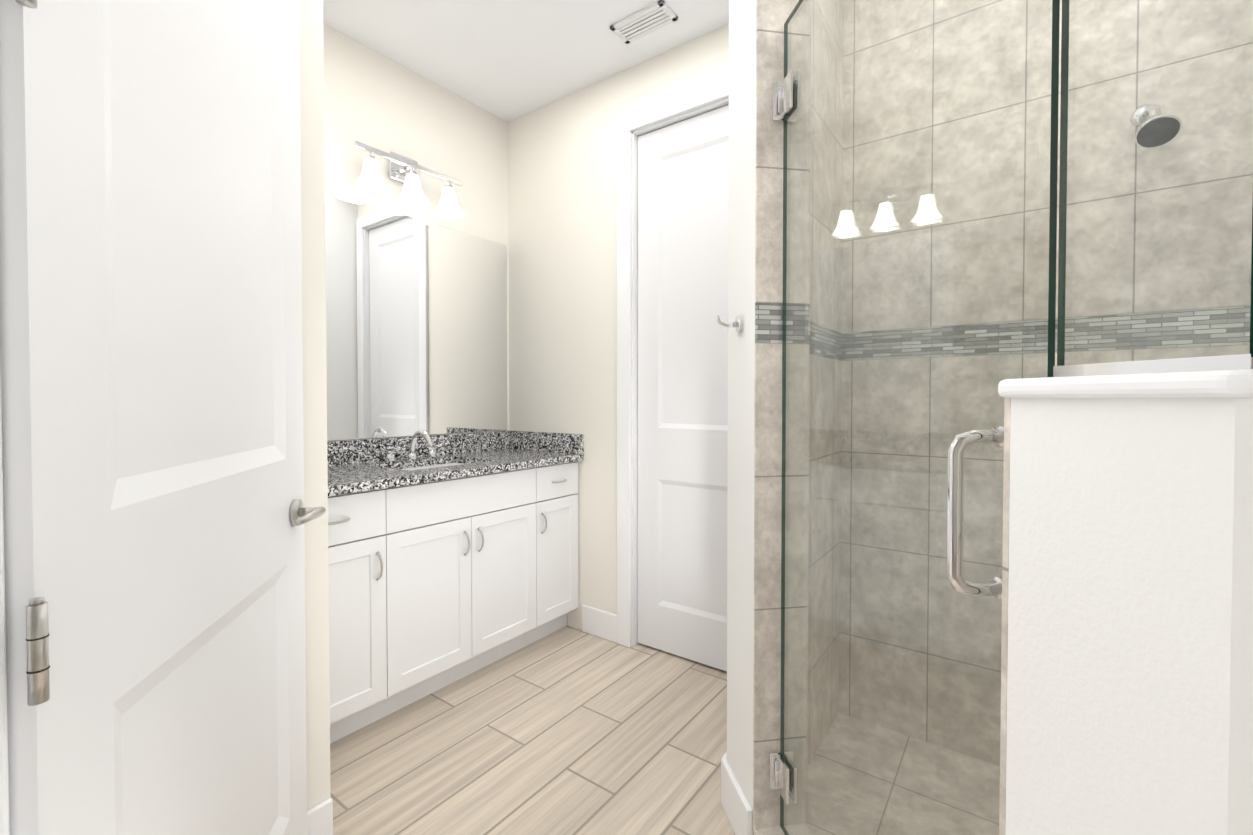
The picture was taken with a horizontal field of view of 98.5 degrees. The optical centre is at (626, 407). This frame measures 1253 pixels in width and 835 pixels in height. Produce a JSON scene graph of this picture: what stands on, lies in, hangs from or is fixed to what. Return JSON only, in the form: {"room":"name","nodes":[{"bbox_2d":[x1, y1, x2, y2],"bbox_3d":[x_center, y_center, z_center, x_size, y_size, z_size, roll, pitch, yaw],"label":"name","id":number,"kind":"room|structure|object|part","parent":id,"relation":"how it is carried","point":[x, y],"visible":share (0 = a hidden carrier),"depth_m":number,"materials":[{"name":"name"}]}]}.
{"room":"bathroom","nodes":[
{"label":"bathroom","id":0,"kind":"room"},
{"bbox_2d":[299,0,330,810],"bbox_3d":[-1.228,-0.213,1.659,1.012,2.750,0.120,1,1,36],"label":"wall","id":1,"kind":"structure","parent":0,"point":[311,43],"depth_m":1.39,"materials":[{"name":"white paint"}]},
{"bbox_2d":[323,23,508,441],"bbox_3d":[-1.136,-0.228,2.540,0.120,2.750,1.650,1,1,36],"label":"wall","id":2,"kind":"structure","parent":0,"point":[376,100],"depth_m":2.58,"materials":[{"name":"white paint"}]},
{"bbox_2d":[353,140,464,219],"bbox_3d":[-0.994,-1.058,2.490,0.148,0.230,0.540,1,1,36],"label":"sconce","id":3,"kind":"object","parent":2,"relation":"attached to","point":[401,169],"visible":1,"depth_m":2.47,"materials":[{"name":"white glass"}]},
{"bbox_3d":[-1.101,-1.002,2.327,0.128,0.125,0.128,1,1,36],"label":"lamp shade","id":4,"kind":"part","parent":3,"relation":"part of","materials":[{"name":"white glass"}]},
{"bbox_3d":[-1.045,-1.113,2.526,0.020,0.120,0.140,1,1,36],"label":"plate","id":5,"kind":"part","parent":3,"relation":"part of","materials":[{"name":"silver metal"}]},
{"bbox_3d":[-0.985,-1.005,2.485,0.128,0.125,0.128,1,1,36],"label":"lamp shade","id":6,"kind":"part","parent":3,"relation":"part of","materials":[{"name":"white glass"}]},
{"bbox_3d":[-0.870,-1.008,2.642,0.128,0.125,0.128,1,1,36],"label":"lamp shade","id":7,"kind":"part","parent":3,"relation":"part of","materials":[{"name":"white glass"}]},
{"bbox_2d":[325,192,506,440],"bbox_3d":[-1.085,-0.383,2.497,0.005,1.039,1.378,1,1,36],"label":"mirror","id":8,"kind":"object","parent":2,"relation":"attached to","point":[416,324],"visible":0.64,"depth_m":2.57,"materials":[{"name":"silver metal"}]},
{"bbox_2d":[327,431,506,465],"bbox_3d":[-1.077,0.190,2.504,0.020,0.100,1.404,1,1,36],"label":"backsplash","id":9,"kind":"structure","parent":2,"relation":"attached to","point":[365,450],"depth_m":2.50,"materials":[{"name":"grey stone"}]},
{"bbox_2d":[323,0,728,121],"bbox_3d":[-0.415,-1.595,0.588,3.800,0.050,3.970,1,1,36],"label":"ceiling","id":10,"kind":"structure","parent":0,"point":[508,60],"depth_m":2.35,"materials":[{"name":"white paint"}]},
{"bbox_2d":[610,0,677,43],"bbox_3d":[0.071,-1.592,2.234,0.260,0.012,0.124,1,1,36],"label":"ceiling vent","id":11,"kind":"object","parent":10,"relation":"in","point":[646,20],"visible":1,"depth_m":2.22,"materials":[{"name":"white"}]},
{"bbox_2d":[330,625,999,834],"bbox_3d":[-0.415,1.198,0.636,3.800,0.062,3.970,1,1,36],"label":"floor","id":12,"kind":"structure","parent":0,"point":[568,730],"depth_m":1.76,"materials":[{"name":"beige tile"}]},
{"bbox_2d":[328,458,583,743],"bbox_3d":[-0.858,0.712,2.353,0.562,0.875,1.404,1,1,36],"label":"bathroom vanity","id":13,"kind":"object","parent":12,"relation":"on","point":[452,558],"depth_m":2.12,"materials":[{"name":"white wood"}]},
{"bbox_3d":[-0.952,0.376,1.772,0.033,0.009,0.103,1,1,36],"label":"handle drawer","id":14,"kind":"part","parent":13,"relation":"part of","materials":[{"name":"silver metal"}]},
{"bbox_3d":[-0.974,0.376,1.789,0.020,0.158,0.358,1,1,36],"label":"drawer","id":15,"kind":"part","parent":13,"relation":"part of","materials":[{"name":"white wood"}]},
{"bbox_3d":[-0.974,0.752,1.795,0.020,0.584,0.358,1,1,36],"label":"door","id":16,"kind":"part","parent":13,"relation":"part of","materials":[{"name":"white wood"}]},
{"bbox_3d":[-0.866,0.559,1.893,0.033,0.103,0.009,1,1,36],"label":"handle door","id":17,"kind":"part","parent":13,"relation":"part of","materials":[{"name":"silver metal"}]},
{"bbox_3d":[-0.758,0.748,2.090,0.020,0.584,0.367,1,1,36],"label":"door","id":18,"kind":"part","parent":13,"relation":"part of","materials":[{"name":"white wood"}]},
{"bbox_2d":[328,446,582,489],"bbox_3d":[-0.858,0.259,2.345,0.563,0.032,1.404,1,1,36],"label":"countertop","id":19,"kind":"structure","parent":13,"relation":"on","point":[350,475],"depth_m":2.27,"materials":[{"name":"grey stone"}]},
{"bbox_2d":[383,430,442,461],"bbox_3d":[-0.930,0.171,2.436,0.180,0.141,0.254,1,1,36],"label":"faucet","id":20,"kind":"object","parent":19,"relation":"on","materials":[{"name":"silver metal"}]},
{"bbox_2d":[399,458,462,469],"bbox_3d":[-0.842,0.348,2.374,0.324,0.172,0.453,1,1,36],"label":"sink","id":21,"kind":"object","parent":19,"relation":"in","point":[450,461],"depth_m":2.52,"materials":[{"name":"white ceramic"}]},
{"bbox_3d":[-0.649,0.368,2.233,0.020,0.158,0.737,1,1,36],"label":"drawer","id":22,"kind":"part","parent":13,"relation":"part of","materials":[{"name":"white wood"}]},
{"bbox_3d":[-0.647,0.554,2.191,0.033,0.103,0.009,1,1,36],"label":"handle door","id":23,"kind":"part","parent":13,"relation":"part of","materials":[{"name":"silver metal"}]},
{"bbox_3d":[-0.606,0.553,2.248,0.033,0.103,0.009,1,1,36],"label":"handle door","id":24,"kind":"part","parent":13,"relation":"part of","materials":[{"name":"silver metal"}]},
{"bbox_3d":[-0.539,0.742,2.389,0.020,0.584,0.367,1,1,36],"label":"door","id":25,"kind":"part","parent":13,"relation":"part of","materials":[{"name":"white wood"}]},
{"bbox_3d":[-0.387,0.548,2.546,0.033,0.103,0.009,1,1,36],"label":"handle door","id":26,"kind":"part","parent":13,"relation":"part of","materials":[{"name":"silver metal"}]},
{"bbox_3d":[-0.342,0.738,2.658,0.020,0.584,0.296,1,1,36],"label":"door","id":27,"kind":"part","parent":13,"relation":"part of","materials":[{"name":"white wood"}]},
{"bbox_3d":[-0.342,0.361,2.652,0.020,0.158,0.296,1,1,36],"label":"drawer","id":28,"kind":"part","parent":13,"relation":"part of","materials":[{"name":"white wood"}]},
{"bbox_3d":[-0.319,0.361,2.636,0.033,0.009,0.103,1,1,36],"label":"handle drawer","id":29,"kind":"part","parent":13,"relation":"part of","materials":[{"name":"silver metal"}]},
{"bbox_2d":[1005,398,1252,834],"bbox_3d":[0.815,0.590,0.326,0.961,1.190,0.242,1,1,36],"label":"wall","id":30,"kind":"structure","parent":12,"relation":"on","point":[1130,657],"depth_m":0.49,"materials":[{"name":"white paint"}]},
{"bbox_2d":[753,823,811,834],"bbox_3d":[0.451,1.128,1.022,0.140,0.090,0.755,0,1,-9],"label":"sill","id":31,"kind":"structure","parent":30,"relation":"attached to","point":[778,830],"depth_m":1.37,"materials":[{"name":"tile"}]},
{"bbox_2d":[999,398,1010,834],"bbox_3d":[0.508,0.584,0.643,0.140,1.190,0.008,0,1,-9],"label":"end tile","id":32,"kind":"structure","parent":30,"relation":"attached to","point":[1005,577],"depth_m":0.63,"materials":[{"name":"white tile"}]},
{"bbox_2d":[998,369,1252,397],"bbox_3d":[0.810,-0.017,0.319,0.973,0.022,0.266,1,1,36],"label":"wall cap","id":33,"kind":"object","parent":30,"relation":"on","point":[1237,383],"visible":1,"depth_m":0.47,"materials":[{"name":"white"}]},
{"bbox_2d":[1053,0,1252,376],"bbox_3d":[0.835,-0.482,0.305,0.919,0.908,0.143,1,1,36],"label":"glass panel","id":34,"kind":"object","parent":33,"relation":"on","point":[1211,363],"visible":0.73,"depth_m":0.55,"materials":[{"name":"teal"}]},
{"bbox_2d":[727,0,755,834],"bbox_3d":[0.541,-0.214,1.695,0.240,2.750,0.792,1,1,36],"label":"wall","id":35,"kind":"structure","parent":0,"point":[741,344],"depth_m":1.46,"materials":[{"name":"white paint"}]},
{"bbox_2d":[714,315,742,332],"bbox_3d":[0.281,-0.227,1.457,0.070,0.048,0.069,1,1,36],"label":"robe hook","id":36,"kind":"object","parent":35,"relation":"attached to","point":[737,324],"visible":0.96,"depth_m":1.45,"materials":[{"name":"silver metal"}]},
{"bbox_3d":[0.270,-0.232,1.455,0.054,0.036,0.054,1,1,36],"label":"arm","id":37,"kind":"part","parent":36,"relation":"part of"},
{"bbox_2d":[721,758,751,834],"bbox_3d":[0.300,1.097,1.486,0.016,0.135,0.207,0,1,-9],"label":"baseboard","id":38,"kind":"structure","parent":35,"relation":"attached to","point":[736,806],"depth_m":1.47,"materials":[{"name":"white wood"}]},
{"bbox_2d":[753,0,809,830],"bbox_3d":[0.394,-0.208,1.369,0.140,2.750,0.008,0,1,-9],"label":"tile","id":39,"kind":"structure","parent":35,"relation":"attached to","point":[772,16],"depth_m":1.37,"materials":[{"name":"beige tile"}]},
{"bbox_2d":[769,750,792,789],"bbox_3d":[0.395,0.927,1.380,0.062,0.092,0.006,0,1,-9],"label":"hinge plate","id":40,"kind":"object","parent":39,"relation":"attached to","point":[772,757],"visible":0.43,"depth_m":1.37,"materials":[{"name":"silver metal"}]},
{"bbox_2d":[775,760,778,786],"bbox_3d":[0.380,0.927,1.366,0.010,0.060,0.010,1,1,36],"label":"pin","id":41,"kind":"object","parent":40,"relation":"attached to","point":[776,773],"visible":1,"depth_m":1.36,"materials":[{"name":"silver metal"}]},
{"bbox_2d":[772,83,795,122],"bbox_3d":[0.395,-0.763,1.351,0.062,0.092,0.006,0,1,-9],"label":"hinge plate","id":42,"kind":"object","parent":39,"relation":"attached to","point":[775,113],"visible":0.43,"depth_m":1.34,"materials":[{"name":"silver metal"}]},
{"bbox_2d":[778,86,781,112],"bbox_3d":[0.380,-0.763,1.337,0.010,0.060,0.010,1,1,36],"label":"pin","id":43,"kind":"object","parent":42,"relation":"attached to","point":[780,99],"visible":1,"depth_m":1.33,"materials":[{"name":"silver metal"}]},
{"bbox_2d":[780,0,1059,834],"bbox_3d":[0.451,0.063,1.002,0.010,2.020,0.722,0,1,-9],"label":"shower glass door","id":44,"kind":"structure","parent":39,"relation":"attached to","point":[1053,146],"depth_m":0.95,"materials":[{"name":"teal"}]},
{"bbox_2d":[777,754,789,804],"bbox_3d":[0.391,0.927,1.347,0.008,0.088,0.058,0,1,-9],"label":"hinge clamp","id":45,"kind":"object","parent":44,"relation":"attached to","point":[783,787],"visible":1,"depth_m":1.33,"materials":[{"name":"silver metal"}]},
{"bbox_2d":[780,70,792,118],"bbox_3d":[0.391,-0.763,1.318,0.008,0.088,0.058,0,1,-9],"label":"hinge clamp","id":46,"kind":"object","parent":44,"relation":"attached to","point":[786,84],"visible":1,"depth_m":1.30,"materials":[{"name":"silver metal"}]},
{"bbox_2d":[784,754,796,803],"bbox_3d":[0.410,0.927,1.349,0.008,0.088,0.058,0,1,-9],"label":"hinge clamp","id":47,"kind":"object","parent":44,"relation":"attached to","point":[794,797],"depth_m":1.33,"materials":[{"name":"silver metal"}]},
{"bbox_2d":[787,71,800,119],"bbox_3d":[0.410,-0.763,1.321,0.008,0.088,0.058,0,1,-9],"label":"hinge clamp","id":48,"kind":"object","parent":44,"relation":"attached to","point":[796,86],"depth_m":1.30,"materials":[{"name":"silver metal"}]},
{"bbox_2d":[946,429,1003,596],"bbox_3d":[0.457,0.138,0.706,0.071,0.218,0.023,0,1,-3],"label":"door handle","id":49,"kind":"object","parent":44,"relation":"attached to","point":[960,443],"visible":0.96,"depth_m":0.70,"materials":[{"name":"silver metal"}]},
{"bbox_2d":[989,577,1001,598],"bbox_3d":[0.490,0.238,0.712,0.003,0.028,0.028,0,1,-9],"label":"washer","id":50,"kind":"object","parent":44,"relation":"attached to","point":[999,579],"visible":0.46,"depth_m":0.71,"materials":[{"name":"silver metal"}]},
{"bbox_2d":[993,426,1003,446],"bbox_3d":[0.490,0.038,0.708,0.003,0.028,0.028,0,1,-9],"label":"washer","id":51,"kind":"object","parent":44,"relation":"attached to","point":[1002,429],"visible":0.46,"depth_m":0.70,"materials":[{"name":"silver metal"}]},
{"bbox_2d":[806,0,811,823],"bbox_3d":[0.456,-0.210,1.455,0.008,2.750,0.142,0,1,-9],"label":"wall tiles","id":52,"kind":"structure","parent":35,"relation":"attached to","point":[808,405],"depth_m":1.39,"materials":[{"name":"beige tile"}]},
{"bbox_2d":[807,0,843,767],"bbox_3d":[0.619,-0.215,1.761,0.008,2.750,0.593,1,1,36],"label":"shower wall tile","id":53,"kind":"structure","parent":35,"relation":"attached to","point":[832,316],"depth_m":1.83,"materials":[{"name":"beige tile"}]},
{"bbox_2d":[508,0,1252,765],"bbox_3d":[0.748,-0.221,2.108,3.430,2.750,0.120,1,1,36],"label":"wall","id":54,"kind":"structure","parent":0,"point":[1027,216],"depth_m":1.81,"materials":[{"name":"tile"}]},
{"bbox_2d":[507,430,582,453],"bbox_3d":[-0.441,0.183,2.896,0.543,0.100,0.020,1,1,36],"label":"backsplash","id":55,"kind":"structure","parent":54,"relation":"attached to","point":[518,440],"depth_m":2.88,"materials":[{"name":"grey stone"}]},
{"bbox_2d":[582,605,616,642],"bbox_3d":[-0.133,1.077,2.692,0.225,0.135,0.016,1,1,36],"label":"baseboard","id":56,"kind":"structure","parent":54,"relation":"attached to","point":[599,623],"depth_m":2.68,"materials":[{"name":"white wood"}]},
{"bbox_2d":[616,76,728,647],"bbox_3d":[0.345,-0.113,2.393,0.875,2.525,0.141,1,1,36],"label":"door frame","id":57,"kind":"structure","parent":54,"relation":"attached to","point":[624,389],"depth_m":2.56,"materials":[{"name":"white wood"}]},
{"bbox_3d":[0.309,-1.335,2.324,0.875,0.080,0.020,1,1,36],"label":"back door top casing trim","id":58,"kind":"part","parent":57,"relation":"part of","materials":[{"name":"white wood"}]},
{"bbox_3d":[0.351,-1.295,2.381,0.725,0.012,0.120,1,1,36],"label":"back door top jamb","id":59,"kind":"part","parent":57,"relation":"part of","materials":[{"name":"white wood"}]},
{"bbox_2d":[637,105,728,670],"bbox_3d":[0.344,-0.073,2.392,0.695,2.420,0.035,1,1,36],"label":"back door","id":60,"kind":"structure","parent":54,"relation":"in","point":[683,177],"depth_m":2.44,"materials":[{"name":"white wood"}]},
{"bbox_2d":[1130,104,1181,147],"bbox_3d":[1.387,-0.758,1.423,0.086,0.176,0.215,1,1,36],"label":"shower head","id":61,"kind":"object","parent":54,"relation":"attached to","point":[1144,109],"depth_m":1.37},
{"bbox_3d":[1.404,-0.781,1.445,0.017,0.084,0.142,1,1,36],"label":"arm","id":62,"kind":"part","parent":61,"relation":"part of"},
{"bbox_3d":[-0.933,-0.196,0.665,0.638,2.750,0.120,1,1,36],"label":"wall","id":63,"kind":"structure","parent":0,"visible":0},
{"bbox_2d":[0,368,9,834],"bbox_3d":[-0.662,-0.085,0.554,0.083,2.530,0.018,1,1,36],"label":"door frame","id":64,"kind":"structure","parent":63,"relation":"attached to","point":[4,804],"depth_m":0.54,"materials":[{"name":"white wood"}]},
{"bbox_2d":[0,0,307,834],"bbox_3d":[-0.722,-0.048,0.940,0.035,2.420,0.810,0,1,-14],"label":"entry door","id":65,"kind":"structure","parent":63,"relation":"in","point":[150,326],"depth_m":0.77,"materials":[{"name":"white wood"}]},
{"bbox_2d":[15,0,36,7],"bbox_3d":[-0.600,-0.454,0.538,0.015,0.100,0.016,1,1,36],"label":"barrel","id":66,"kind":"object","parent":65,"relation":"attached to","point":[30,3],"visible":0.91,"depth_m":0.54,"materials":[{"name":"silver metal"}]},
{"bbox_2d":[26,602,49,705],"bbox_3d":[-0.600,0.251,0.550,0.015,0.100,0.016,1,1,36],"label":"hinge","id":67,"kind":"object","parent":65,"relation":"attached to","point":[38,684],"visible":0.93,"depth_m":0.55,"materials":[{"name":"silver metal"}]},
{"bbox_2d":[29,597,44,606],"bbox_3d":[-0.600,0.198,0.549,0.011,0.006,0.011,1,1,36],"label":"finial","id":68,"kind":"object","parent":67,"relation":"attached to","point":[37,601],"depth_m":0.55,"materials":[{"name":"silver metal"}]},
{"bbox_2d":[26,634,48,640],"bbox_3d":[-0.600,0.234,0.550,0.016,0.002,0.016,1,1,36],"label":"ring","id":69,"kind":"object","parent":67,"relation":"attached to","point":[37,638],"visible":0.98,"depth_m":0.54,"materials":[{"name":"metal"}]},
{"bbox_2d":[26,665,49,673],"bbox_3d":[-0.600,0.267,0.551,0.016,0.002,0.016,1,1,36],"label":"ring","id":70,"kind":"object","parent":67,"relation":"attached to","point":[37,671],"visible":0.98,"depth_m":0.55,"materials":[{"name":"metal"}]},
{"bbox_2d":[289,499,318,525],"bbox_3d":[-0.758,0.248,1.281,0.055,0.062,0.062,0,1,-14],"label":"rose","id":71,"kind":"object","parent":65,"relation":"attached to","point":[296,504],"depth_m":1.27,"materials":[{"name":"silver metal"}]},
{"bbox_3d":[-0.754,0.248,1.282,0.045,0.022,0.022,0,1,-14],"label":"entry door handle neck","id":72,"kind":"part","parent":71,"relation":"part of","materials":[{"name":"silver metal"}]},
{"bbox_2d":[295,506,325,525],"bbox_3d":[-0.721,0.249,1.237,0.023,0.020,0.129,0,1,-11],"label":"lever","id":73,"kind":"object","parent":71,"relation":"attached to","point":[316,513],"visible":1,"depth_m":1.22,"materials":[{"name":"silver metal"}]},
{"bbox_3d":[-1.089,-0.204,1.094,0.120,2.750,0.628,1,1,36],"label":"wall","id":74,"kind":"structure","parent":0,"visible":0},
{"bbox_2d":[307,798,332,834],"bbox_3d":[-0.958,1.103,1.179,0.016,0.135,0.612,1,1,36],"label":"baseboard","id":75,"kind":"structure","parent":74,"relation":"attached to","point":[320,819],"depth_m":1.40,"materials":[{"name":"white wood"}]}
]}

